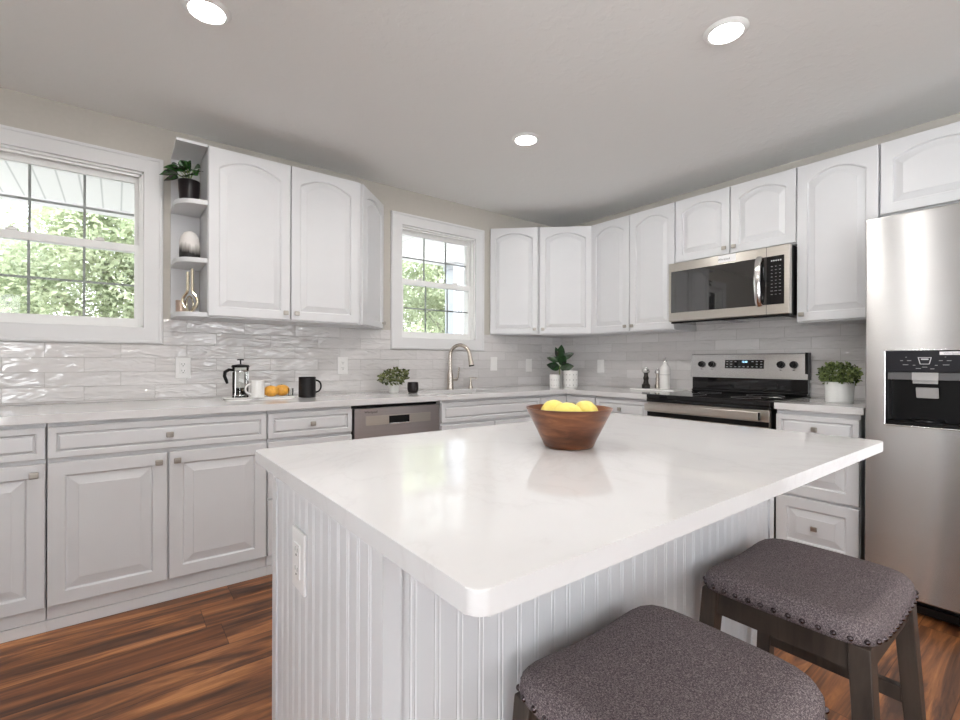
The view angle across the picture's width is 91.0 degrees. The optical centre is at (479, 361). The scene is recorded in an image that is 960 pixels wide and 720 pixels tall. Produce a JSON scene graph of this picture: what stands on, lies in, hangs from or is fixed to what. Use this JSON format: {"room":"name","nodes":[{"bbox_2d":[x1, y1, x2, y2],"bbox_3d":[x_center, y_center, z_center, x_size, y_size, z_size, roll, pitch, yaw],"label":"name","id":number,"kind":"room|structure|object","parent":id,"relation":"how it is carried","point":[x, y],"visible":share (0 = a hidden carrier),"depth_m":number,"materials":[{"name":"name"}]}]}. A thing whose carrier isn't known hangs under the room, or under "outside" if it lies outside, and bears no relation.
{"room":"kitchen","nodes":[
{"label":"kitchen","id":0,"kind":"room"},
{"bbox_2d":[0,87,549,405],"bbox_3d":[-1.529,-0.108,2.990,5.826,2.440,0.150,0,0,-38],"label":"wall","id":1,"kind":"structure","parent":0,"point":[20,110],"depth_m":2.69,"materials":[{"name":"beige paint"}]},
{"bbox_2d":[0,124,163,343],"bbox_3d":[-2.199,-0.623,2.455,0.908,1.044,0.170,0,0,-38],"label":"window","id":2,"kind":"structure","parent":1,"relation":"in","point":[17,145],"depth_m":2.52,"materials":[{"name":"white paint"}]},
{"bbox_2d":[0,164,133,238],"bbox_3d":[-2.210,-0.829,2.471,0.646,0.351,0.008,0,0,-38],"label":"grille","id":3,"kind":"object","parent":2,"relation":"attached to","point":[50,166],"depth_m":2.51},
{"bbox_2d":[0,240,133,315],"bbox_3d":[-2.195,-0.428,2.450,0.646,0.371,0.008,0,0,-38],"label":"grille","id":4,"kind":"object","parent":2,"relation":"attached to","point":[84,245],"depth_m":2.47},
{"bbox_2d":[175,357,190,377],"bbox_3d":[-1.719,0.035,2.733,0.075,0.120,0.009,0,0,-38],"label":"electrical outlet","id":5,"kind":"object","parent":1,"relation":"attached to","point":[182,365],"visible":1,"depth_m":2.73,"materials":[{"name":"white plastic"}]},
{"bbox_2d":[180,362,186,373],"bbox_3d":[-1.717,0.035,2.731,0.034,0.068,0.003,0,0,-38],"label":"receptacle","id":6,"kind":"object","parent":5,"relation":"attached to","point":[183,365],"depth_m":2.73,"materials":[{"name":"white plastic"}]},
{"bbox_2d":[170,137,207,320],"bbox_3d":[-1.621,-0.709,2.625,0.142,0.933,0.311,0,0,-38],"label":"corner shelf","id":7,"kind":"object","parent":1,"relation":"attached to","point":[186,213],"visible":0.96,"depth_m":2.70,"materials":[{"name":"white paint"}]},
{"bbox_2d":[159,160,202,198],"bbox_3d":[-1.618,-0.991,2.572,0.209,0.235,0.217,0,0,-38],"label":"potted plant","id":8,"kind":"object","parent":7,"relation":"on","point":[188,187],"visible":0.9,"depth_m":2.57,"materials":[{"name":"green plant"}]},
{"bbox_2d":[176,300,185,311],"bbox_3d":[-1.679,-0.307,2.656,0.056,0.075,0.056,0,0,-38],"label":"glass","id":9,"kind":"object","parent":7,"relation":"on","point":[179,307],"visible":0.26,"depth_m":2.63,"materials":[{"name":"beige glass"}]},
{"bbox_2d":[179,231,200,257],"bbox_3d":[-1.610,-0.643,2.621,0.103,0.164,0.103,0,0,-38],"label":"ceramic vase","id":10,"kind":"object","parent":7,"relation":"on","point":[189,244],"visible":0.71,"depth_m":2.58,"materials":[{"name":"white ceramic"}]},
{"bbox_2d":[181,268,198,310],"bbox_3d":[-1.602,-0.394,2.609,0.080,0.245,0.055,0,0,-41],"label":"brass ornament","id":11,"kind":"object","parent":7,"relation":"on","point":[186,308],"visible":0.9,"depth_m":2.61,"materials":[{"name":"gold metal"}]},
{"bbox_2d":[200,146,358,327],"bbox_3d":[-1.213,-0.708,2.921,0.859,0.933,0.340,0,0,-38],"label":"upper cabinet","id":12,"kind":"object","parent":1,"relation":"attached to","point":[279,241],"visible":0.99,"depth_m":2.77,"materials":[{"name":"white paint"}]},
{"bbox_2d":[0,319,561,405],"bbox_3d":[-0.851,-0.011,3.413,4.216,0.456,0.008,0,0,-38],"label":"backsplash","id":13,"kind":"structure","parent":1,"relation":"attached to","point":[30,372],"depth_m":2.91,"materials":[{"name":"tile"}]},
{"bbox_2d":[337,357,347,373],"bbox_3d":[-0.962,0.027,3.316,0.075,0.120,0.009,0,0,-38],"label":"electrical outlet","id":14,"kind":"object","parent":1,"relation":"attached to","point":[342,362],"visible":1,"depth_m":3.31,"materials":[{"name":"white plastic"}]},
{"bbox_2d":[341,361,344,369],"bbox_3d":[-0.960,0.027,3.314,0.034,0.068,0.003,0,0,-38],"label":"receptacle","id":15,"kind":"object","parent":14,"relation":"attached to","point":[342,362],"depth_m":3.31,"materials":[{"name":"white plastic"}]},
{"bbox_2d":[341,183,385,329],"bbox_3d":[-0.751,-0.706,3.298,0.324,0.933,0.308,0,0,-38],"label":"upper cabinet","id":16,"kind":"object","parent":1,"relation":"attached to","point":[371,210],"visible":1,"depth_m":3.23,"materials":[{"name":"white paint"}]},
{"bbox_2d":[390,210,484,350],"bbox_3d":[-0.357,-0.617,3.874,0.890,1.044,0.170,0,0,-38],"label":"window","id":17,"kind":"structure","parent":1,"relation":"in","point":[472,239],"depth_m":3.85,"materials":[{"name":"white paint"}]},
{"bbox_2d":[402,239,465,283],"bbox_3d":[-0.368,-0.823,3.890,0.628,0.351,0.008,0,0,-38],"label":"grille","id":18,"kind":"object","parent":17,"relation":"attached to","point":[445,241],"depth_m":3.94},
{"bbox_2d":[403,286,467,332],"bbox_3d":[-0.353,-0.422,3.868,0.628,0.371,0.008,0,0,-38],"label":"grille","id":19,"kind":"object","parent":17,"relation":"attached to","point":[447,288],"depth_m":3.93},
{"bbox_2d":[490,357,496,370],"bbox_3d":[0.128,0.017,4.155,0.075,0.120,0.010,0,0,-38],"label":"wall switch","id":20,"kind":"object","parent":1,"relation":"attached to","point":[493,360],"visible":1,"depth_m":4.15,"materials":[{"name":"white plastic"}]},
{"bbox_2d":[490,227,538,335],"bbox_3d":[0.308,-0.703,4.109,0.319,0.933,0.316,0,0,-38],"label":"upper cabinet","id":21,"kind":"object","parent":1,"relation":"attached to","point":[514,252],"visible":1,"depth_m":4.09,"materials":[{"name":"white paint"}]},
{"bbox_2d":[526,359,531,371],"bbox_3d":[0.464,0.032,4.415,0.075,0.120,0.010,0,0,-38],"label":"wall switch","id":22,"kind":"object","parent":1,"relation":"attached to","point":[528,361],"visible":1,"depth_m":4.41,"materials":[{"name":"white plastic"}]},
{"bbox_2d":[524,226,608,337],"bbox_3d":[0.765,-0.701,4.269,0.631,0.933,0.619,0,0,-38],"label":"upper cabinet","id":23,"kind":"object","parent":1,"relation":"attached to","point":[564,252],"visible":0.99,"depth_m":4.05,"materials":[{"name":"white paint"}]},
{"bbox_2d":[364,411,430,425],"bbox_3d":[-0.496,0.336,2.915,0.455,0.088,0.007,0,0,-38],"label":"control panel","id":24,"kind":"object","parent":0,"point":[371,418],"depth_m":2.91,"materials":[{"name":"metal"}]},
{"bbox_2d":[0,0,959,226],"bbox_3d":[0.482,-1.382,0.385,6.126,0.120,6.727,0,0,-38],"label":"ceiling","id":25,"kind":"structure","parent":0,"point":[628,104],"depth_m":2.24,"materials":[{"name":"white paint"}]},
{"bbox_2d":[181,0,231,25],"bbox_3d":[-1.027,-1.321,1.777,0.166,0.011,0.166,0,0,-38],"label":"recessed light","id":26,"kind":"object","parent":25,"relation":"in","point":[210,12],"visible":1,"depth_m":1.77,"materials":[{"name":"plastic"}]},
{"bbox_2d":[512,132,539,145],"bbox_3d":[0.276,-1.316,2.797,0.166,0.011,0.166,0,0,-38],"label":"recessed light","id":27,"kind":"object","parent":25,"relation":"in","point":[525,138],"visible":1,"depth_m":2.78,"materials":[{"name":"plastic"}]},
{"bbox_2d":[703,16,749,45],"bbox_3d":[0.984,-1.314,1.882,0.166,0.011,0.166,0,0,-38],"label":"recessed light","id":28,"kind":"object","parent":25,"relation":"in","point":[727,30],"visible":1,"depth_m":1.87,"materials":[{"name":"plastic"}]},
{"bbox_2d":[0,574,959,719],"bbox_3d":[0.474,1.168,0.385,6.126,0.100,6.727,0,0,-38],"label":"floor","id":29,"kind":"structure","parent":0,"point":[206,655],"depth_m":1.72,"materials":[{"name":"brown wood"}]},
{"bbox_2d":[0,423,46,643],"bbox_3d":[-2.134,0.680,2.020,0.460,0.859,0.650,0,0,-38],"label":"base cabinet","id":30,"kind":"object","parent":29,"relation":"on","point":[23,448],"visible":0.89,"depth_m":1.89,"materials":[{"name":"white paint"}]},
{"bbox_2d":[46,411,265,631],"bbox_3d":[-1.617,0.682,2.418,0.846,0.859,0.650,0,0,-38],"label":"base cabinet","id":31,"kind":"object","parent":29,"relation":"on","point":[142,512],"visible":0.96,"depth_m":2.15,"materials":[{"name":"white paint"}]},
{"bbox_2d":[266,406,351,574],"bbox_3d":[-1.098,0.683,2.817,0.462,0.859,0.650,0,0,-38],"label":"base cabinet","id":32,"kind":"object","parent":29,"relation":"on","point":[292,427],"visible":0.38,"depth_m":2.54,"materials":[{"name":"white paint"}]},
{"bbox_2d":[351,401,438,439],"bbox_3d":[-0.675,0.688,3.145,0.592,0.852,0.590,0,0,-38],"label":"dishwasher","id":33,"kind":"object","parent":29,"relation":"on","point":[379,420],"visible":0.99,"depth_m":2.90,"materials":[{"name":"silver metal"}]},
{"bbox_2d":[436,395,539,430],"bbox_3d":[-0.072,0.687,3.608,0.913,0.859,0.650,0,0,-38],"label":"base cabinet","id":34,"kind":"object","parent":29,"relation":"on","point":[467,413],"visible":0.06,"depth_m":3.32,"materials":[{"name":"white paint"}]},
{"bbox_2d":[539,394,596,404],"bbox_3d":[0.735,0.689,4.064,0.922,0.859,0.912,0,0,-38],"label":"base cabinet","id":35,"kind":"object","parent":29,"relation":"on","point":[570,398],"visible":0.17,"depth_m":3.74,"materials":[{"name":"white paint"}]},
{"bbox_2d":[0,385,664,425],"bbox_3d":[-0.435,0.237,2.872,4.218,0.036,1.358,0,0,-38],"label":"countertop","id":36,"kind":"structure","parent":35,"relation":"on","point":[90,411],"depth_m":2.54,"materials":[{"name":"white stone"}]},
{"bbox_2d":[222,395,295,400],"bbox_3d":[-1.289,0.209,2.763,0.381,0.014,0.151,0,0,-36],"label":"serving tray","id":37,"kind":"object","parent":36,"relation":"on","point":[276,396],"visible":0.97,"depth_m":2.72,"materials":[{"name":"white ceramic"}]},
{"bbox_2d":[223,359,249,397],"bbox_3d":[-1.392,0.094,2.696,0.142,0.221,0.096,0,0,-38],"label":"press","id":38,"kind":"object","parent":37,"relation":"on","point":[236,391],"visible":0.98,"depth_m":2.68,"materials":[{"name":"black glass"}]},
{"bbox_2d":[244,380,264,397],"bbox_3d":[-1.274,0.156,2.687,0.076,0.098,0.102,0,0,9],"label":"mug","id":39,"kind":"object","parent":37,"relation":"on","point":[257,387],"visible":1,"depth_m":2.67,"materials":[{"name":"white ceramic"}]},
{"bbox_2d":[265,385,278,396],"bbox_3d":[-1.229,0.172,2.778,0.087,0.068,0.087,0,0,31],"label":"orange","id":40,"kind":"object","parent":37,"relation":"on","point":[270,391],"visible":0.87,"depth_m":2.75,"materials":[{"name":"orange food"}]},
{"bbox_2d":[276,384,289,395],"bbox_3d":[-1.200,0.171,2.863,0.089,0.069,0.089,0,0,1],"label":"orange","id":41,"kind":"object","parent":37,"relation":"on","point":[283,389],"visible":0.81,"depth_m":2.83,"materials":[{"name":"orange food"}]},
{"bbox_2d":[298,377,321,397],"bbox_3d":[-1.052,0.155,2.907,0.100,0.124,0.132,0,0,16],"label":"mug","id":42,"kind":"object","parent":36,"relation":"on","point":[306,387],"visible":1,"depth_m":2.85,"materials":[{"name":"black ceramic"}]},
{"bbox_2d":[377,367,409,392],"bbox_3d":[-0.605,0.125,3.347,0.245,0.187,0.230,0,0,-38],"label":"potted plant","id":43,"kind":"object","parent":36,"relation":"on","point":[393,383],"visible":1,"depth_m":3.31,"materials":[{"name":"green plant"}]},
{"bbox_2d":[407,382,418,392],"bbox_3d":[-0.473,0.182,3.353,0.079,0.074,0.079,0,0,-38],"label":"cup","id":44,"kind":"object","parent":36,"relation":"on","point":[412,387],"visible":1,"depth_m":3.32,"materials":[{"name":"black ceramic"}]},
{"bbox_2d":[446,343,473,388],"bbox_3d":[-0.145,0.037,3.785,0.236,0.366,0.097,0,0,19],"label":"faucet","id":45,"kind":"object","parent":36,"relation":"on","point":[450,379],"visible":0.98,"depth_m":3.77,"materials":[{"name":"silver metal"}]},
{"bbox_2d":[468,377,476,387],"bbox_3d":[-0.059,0.174,3.916,0.071,0.092,0.042,0,0,16],"label":"soap dispenser","id":46,"kind":"object","parent":36,"relation":"on","point":[470,382],"visible":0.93,"depth_m":3.91,"materials":[{"name":"silver metal"}]},
{"bbox_2d":[550,374,559,387],"bbox_3d":[0.646,0.166,4.052,0.086,0.113,0.086,0,0,29],"label":"planter","id":47,"kind":"object","parent":36,"relation":"on","point":[554,378],"visible":1,"depth_m":4.02,"materials":[{"name":"white ceramic"}]},
{"bbox_2d":[547,345,573,386],"bbox_3d":[0.714,0.036,4.179,0.221,0.373,0.180,0,0,-38],"label":"rubber plant","id":48,"kind":"object","parent":36,"relation":"on","point":[561,357],"visible":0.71,"depth_m":4.18,"materials":[{"name":"green plant"}]},
{"bbox_2d":[563,371,577,387],"bbox_3d":[0.791,0.150,4.093,0.122,0.146,0.122,0,0,1],"label":"planter","id":49,"kind":"object","parent":36,"relation":"on","point":[570,378],"visible":1,"depth_m":4.04,"materials":[{"name":"white ceramic"}]},
{"bbox_2d":[630,387,687,391],"bbox_3d":[1.409,0.219,3.717,0.200,0.012,0.380,0,0,-38],"label":"marble board","id":50,"kind":"object","parent":36,"relation":"on","point":[641,388],"visible":0.86,"depth_m":3.63,"materials":[{"name":"white stone"}]},
{"bbox_2d":[642,367,649,387],"bbox_3d":[1.340,0.127,3.791,0.065,0.170,0.065,0,0,-38],"label":"pepper mill","id":51,"kind":"object","parent":50,"relation":"on","point":[645,370],"visible":0.98,"depth_m":3.77,"materials":[{"name":"brown wood"}]},
{"bbox_2d":[655,368,658,388],"bbox_3d":[1.422,0.133,3.766,0.043,0.160,0.043,0,0,-38],"label":"salt mill","id":52,"kind":"object","parent":50,"relation":"on","point":[657,369],"visible":0.82,"depth_m":3.75,"materials":[{"name":"silver metal"}]},
{"bbox_2d":[659,358,669,388],"bbox_3d":[1.451,0.089,3.687,0.081,0.248,0.081,0,0,-38],"label":"oil bottle","id":53,"kind":"object","parent":50,"relation":"on","point":[664,372],"visible":0.98,"depth_m":3.65,"materials":[{"name":"white ceramic"}]},
{"bbox_2d":[255,413,882,719],"bbox_3d":[0.291,0.669,1.252,1.451,0.896,0.914,0,0,-38],"label":"kitchen island","id":54,"kind":"object","parent":29,"relation":"on","point":[442,565],"visible":0.89,"depth_m":0.82,"materials":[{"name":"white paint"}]},
{"bbox_2d":[292,525,305,596],"bbox_3d":[-0.360,0.394,0.936,0.009,0.120,0.075,0,0,-38],"label":"electrical outlet","id":55,"kind":"object","parent":54,"relation":"attached to","point":[298,537],"visible":1,"depth_m":0.92,"materials":[{"name":"white plastic"}]},
{"bbox_2d":[294,541,299,579],"bbox_3d":[-0.362,0.394,0.934,0.003,0.068,0.034,0,0,-38],"label":"receptacle","id":56,"kind":"object","parent":55,"relation":"attached to","point":[296,543],"depth_m":0.93,"materials":[{"name":"white plastic"}]},
{"bbox_2d":[526,404,612,449],"bbox_3d":[0.234,0.170,1.233,0.222,0.102,0.222,0,0,-38],"label":"wooden bowl","id":57,"kind":"object","parent":54,"relation":"on","point":[560,430],"visible":0.95,"depth_m":1.16,"materials":[{"name":"brown wood"}]},
{"bbox_2d":[541,400,561,410],"bbox_3d":[0.199,0.133,1.266,0.070,0.063,0.068,0,0,-3],"label":"lemon","id":58,"kind":"object","parent":57,"relation":"in","point":[550,405],"visible":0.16,"depth_m":1.25,"materials":[{"name":"yellow food"}]},
{"bbox_2d":[553,402,581,411],"bbox_3d":[0.223,0.134,1.186,0.070,0.063,0.069,0,0,-28],"label":"lemon","id":59,"kind":"object","parent":57,"relation":"in","point":[570,407],"visible":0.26,"depth_m":1.17,"materials":[{"name":"yellow food"}]},
{"bbox_2d":[576,401,597,411],"bbox_3d":[0.280,0.134,1.247,0.069,0.063,0.070,0,0,27],"label":"lemon","id":60,"kind":"object","parent":57,"relation":"in","point":[585,406],"visible":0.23,"depth_m":1.22,"materials":[{"name":"yellow food"}]},
{"bbox_2d":[596,396,647,415],"bbox_3d":[1.259,0.691,3.606,0.650,0.859,0.450,0,0,-38],"label":"base cabinet","id":61,"kind":"object","parent":29,"relation":"on","point":[631,406],"visible":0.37,"depth_m":3.40,"materials":[{"name":"white paint"}]},
{"bbox_2d":[512,605,829,719],"bbox_3d":[0.288,0.794,0.724,0.416,0.646,0.380,0,0,-38],"label":"counter stool","id":62,"kind":"object","parent":29,"relation":"on","point":[652,662],"visible":1,"depth_m":0.71,"materials":[{"name":"grey fabric"}]},
{"bbox_2d":[644,352,810,537],"bbox_3d":[1.602,0.531,3.086,0.679,1.182,0.764,0,0,-38],"label":"electric range","id":63,"kind":"object","parent":29,"relation":"on","point":[729,389],"visible":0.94,"depth_m":3.07,"materials":[{"name":"metal"}]},
{"bbox_2d":[644,403,768,427],"bbox_3d":[1.354,0.520,2.895,0.053,0.482,0.756,0,0,-38],"label":"door","id":64,"kind":"structure","parent":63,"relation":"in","point":[710,413],"depth_m":2.84,"materials":[{"name":"silver glass"}]},
{"bbox_2d":[647,391,810,410],"bbox_3d":[1.620,0.244,3.099,0.634,0.052,0.764,0,0,-38],"label":"cooktop","id":65,"kind":"object","parent":63,"relation":"in","point":[728,400],"depth_m":2.96,"materials":[{"name":"black glass"}]},
{"bbox_2d":[771,406,776,537],"bbox_3d":[1.636,0.671,3.111,0.590,0.842,0.754,0,0,-38],"label":"panel","id":66,"kind":"object","parent":63,"relation":"in","point":[773,411],"depth_m":2.66,"materials":[{"name":"metal"}]},
{"bbox_2d":[699,538,925,719],"bbox_3d":[0.750,0.796,1.080,0.416,0.646,0.380,0,0,-38],"label":"counter stool","id":67,"kind":"object","parent":29,"relation":"on","point":[838,613],"visible":0.98,"depth_m":1.01,"materials":[{"name":"grey fabric"}]},
{"bbox_2d":[776,409,864,559],"bbox_3d":[1.995,0.693,2.652,0.650,0.859,0.378,0,0,-38],"label":"base cabinet","id":68,"kind":"object","parent":29,"relation":"on","point":[827,512],"visible":0.56,"depth_m":2.43,"materials":[{"name":"white paint"}]},
{"bbox_2d":[774,398,864,414],"bbox_3d":[2.002,0.244,2.647,0.632,0.036,0.397,0,0,-38],"label":"countertop","id":69,"kind":"structure","parent":68,"relation":"on","point":[809,404],"depth_m":2.50,"materials":[{"name":"white stone"}]},
{"bbox_2d":[816,361,863,402],"bbox_3d":[2.025,0.111,2.646,0.217,0.233,0.219,0,0,-38],"label":"potted plant","id":70,"kind":"object","parent":69,"relation":"on","point":[839,388],"visible":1,"depth_m":2.60,"materials":[{"name":"green plant"}]},
{"bbox_2d":[865,203,959,625],"bbox_3d":[2.329,0.234,2.031,0.801,1.780,0.905,0,0,-38],"label":"refrigerator","id":71,"kind":"object","parent":29,"relation":"on","point":[912,361],"visible":0.95,"depth_m":2.05,"materials":[{"name":"metal"}]},
{"bbox_2d":[883,349,959,430],"bbox_3d":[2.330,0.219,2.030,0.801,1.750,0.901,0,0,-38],"label":"water dispenser","id":72,"kind":"object","parent":71,"relation":"in","point":[921,387],"depth_m":2.05,"materials":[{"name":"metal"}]},
{"bbox_2d":[576,113,959,399],"bbox_3d":[2.799,-0.094,2.268,0.150,2.440,6.577,0,0,-38],"label":"wall","id":73,"kind":"structure","parent":0,"point":[954,118],"depth_m":3.08,"materials":[{"name":"beige paint"}]},
{"bbox_2d":[597,360,603,372],"bbox_3d":[1.109,0.040,4.316,0.010,0.120,0.075,0,0,-38],"label":"wall switch","id":74,"kind":"object","parent":73,"relation":"attached to","point":[600,363],"visible":1,"depth_m":4.31,"materials":[{"name":"white plastic"}]},
{"bbox_2d":[591,202,695,335],"bbox_3d":[1.298,-0.700,3.815,0.340,0.933,0.763,0,0,-38],"label":"upper cabinet","id":75,"kind":"object","parent":73,"relation":"attached to","point":[631,255],"visible":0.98,"depth_m":3.70,"materials":[{"name":"white paint"}]},
{"bbox_2d":[562,319,865,399],"bbox_3d":[1.604,-0.037,3.689,0.008,0.522,2.566,0,0,-38],"label":"backsplash","id":76,"kind":"structure","parent":73,"relation":"attached to","point":[624,357],"depth_m":3.57,"materials":[{"name":"tile"}]},
{"bbox_2d":[675,168,796,262],"bbox_3d":[1.769,-0.936,3.205,0.340,0.457,0.769,0,0,-38],"label":"upper cabinet","id":77,"kind":"object","parent":73,"relation":"attached to","point":[761,212],"visible":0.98,"depth_m":3.08,"materials":[{"name":"white paint"}]},
{"bbox_2d":[669,244,796,324],"bbox_3d":[1.720,-0.483,3.171,0.441,0.425,0.766,0,0,-38],"label":"microwave","id":78,"kind":"object","parent":77,"relation":"attached to","point":[757,285],"visible":1,"depth_m":3.00,"materials":[{"name":"silver metal"}]},
{"bbox_2d":[797,144,880,325],"bbox_3d":[2.122,-0.697,2.747,0.340,0.933,0.382,0,0,-38],"label":"upper cabinet","id":79,"kind":"object","parent":73,"relation":"attached to","point":[836,196],"visible":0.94,"depth_m":2.66,"materials":[{"name":"white paint"}]},
{"bbox_2d":[880,121,959,216],"bbox_3d":[2.520,-0.966,2.231,0.340,0.392,0.912,0,0,-38],"label":"upper cabinet","id":80,"kind":"object","parent":73,"relation":"attached to","point":[919,171],"visible":0.96,"depth_m":2.38,"materials":[{"name":"white paint"}]},
{"label":"outside","id":81,"kind":"structure","parent":0,"visible":0},
{"bbox_3d":[-14.479,1.445,35.175,100.000,0.150,66.603,0,0,-38],"label":"lawn","id":82,"kind":"structure","parent":81,"visible":0},
{"bbox_2d":[0,222,88,313],"bbox_3d":[-11.768,-1.047,11.454,3.520,4.849,3.448,0,0,9],"label":"tree","id":83,"kind":"object","parent":82,"relation":"on","point":[7,245],"visible":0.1,"depth_m":11.35,"materials":[{"name":"green plant"}]},
{"bbox_2d":[0,201,133,318],"bbox_3d":[-7.420,-1.308,9.362,3.538,5.399,3.546,0,0,24],"label":"tree","id":84,"kind":"object","parent":82,"relation":"on","point":[106,268],"visible":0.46,"depth_m":8.62,"materials":[{"name":"green plant"}]},
{"bbox_2d":[402,260,444,332],"bbox_3d":[-0.988,-1.631,14.354,3.675,6.085,3.637,0,0,-12],"label":"tree","id":85,"kind":"object","parent":82,"relation":"on","point":[414,271],"visible":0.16,"depth_m":13.88,"materials":[{"name":"green plant"}]},
{"bbox_2d":[403,286,444,332],"bbox_3d":[-1.988,-1.016,18.875,3.448,4.849,3.520,0,0,12],"label":"tree","id":86,"kind":"object","parent":82,"relation":"on","point":[406,316],"visible":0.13,"depth_m":18.37,"materials":[{"name":"green plant"}]},
{"bbox_3d":[-1.836,1.286,4.098,9.100,0.250,1.971,0,0,-38],"label":"floor","id":87,"kind":"structure","parent":82,"relation":"on","visible":0},
{"bbox_2d":[443,264,463,333],"bbox_3d":[-0.268,-0.057,6.345,0.380,2.444,0.240,0,0,-38],"label":"porch column","id":88,"kind":"structure","parent":87,"relation":"on","point":[453,273],"depth_m":6.22,"materials":[{"name":"paint"}]},
{"bbox_2d":[0,192,461,265],"bbox_3d":[-2.405,-1.303,4.765,10.000,0.034,0.110,0,0,-38],"label":"beam","id":89,"kind":"structure","parent":88,"relation":"on","point":[1,197],"depth_m":3.99,"materials":[{"name":"white paint"}]},
{"bbox_2d":[0,160,463,264],"bbox_3d":[-1.852,-1.354,4.048,10.000,0.070,1.921,0,0,-38],"label":"ceiling","id":90,"kind":"structure","parent":89,"relation":"on","point":[46,183],"depth_m":3.68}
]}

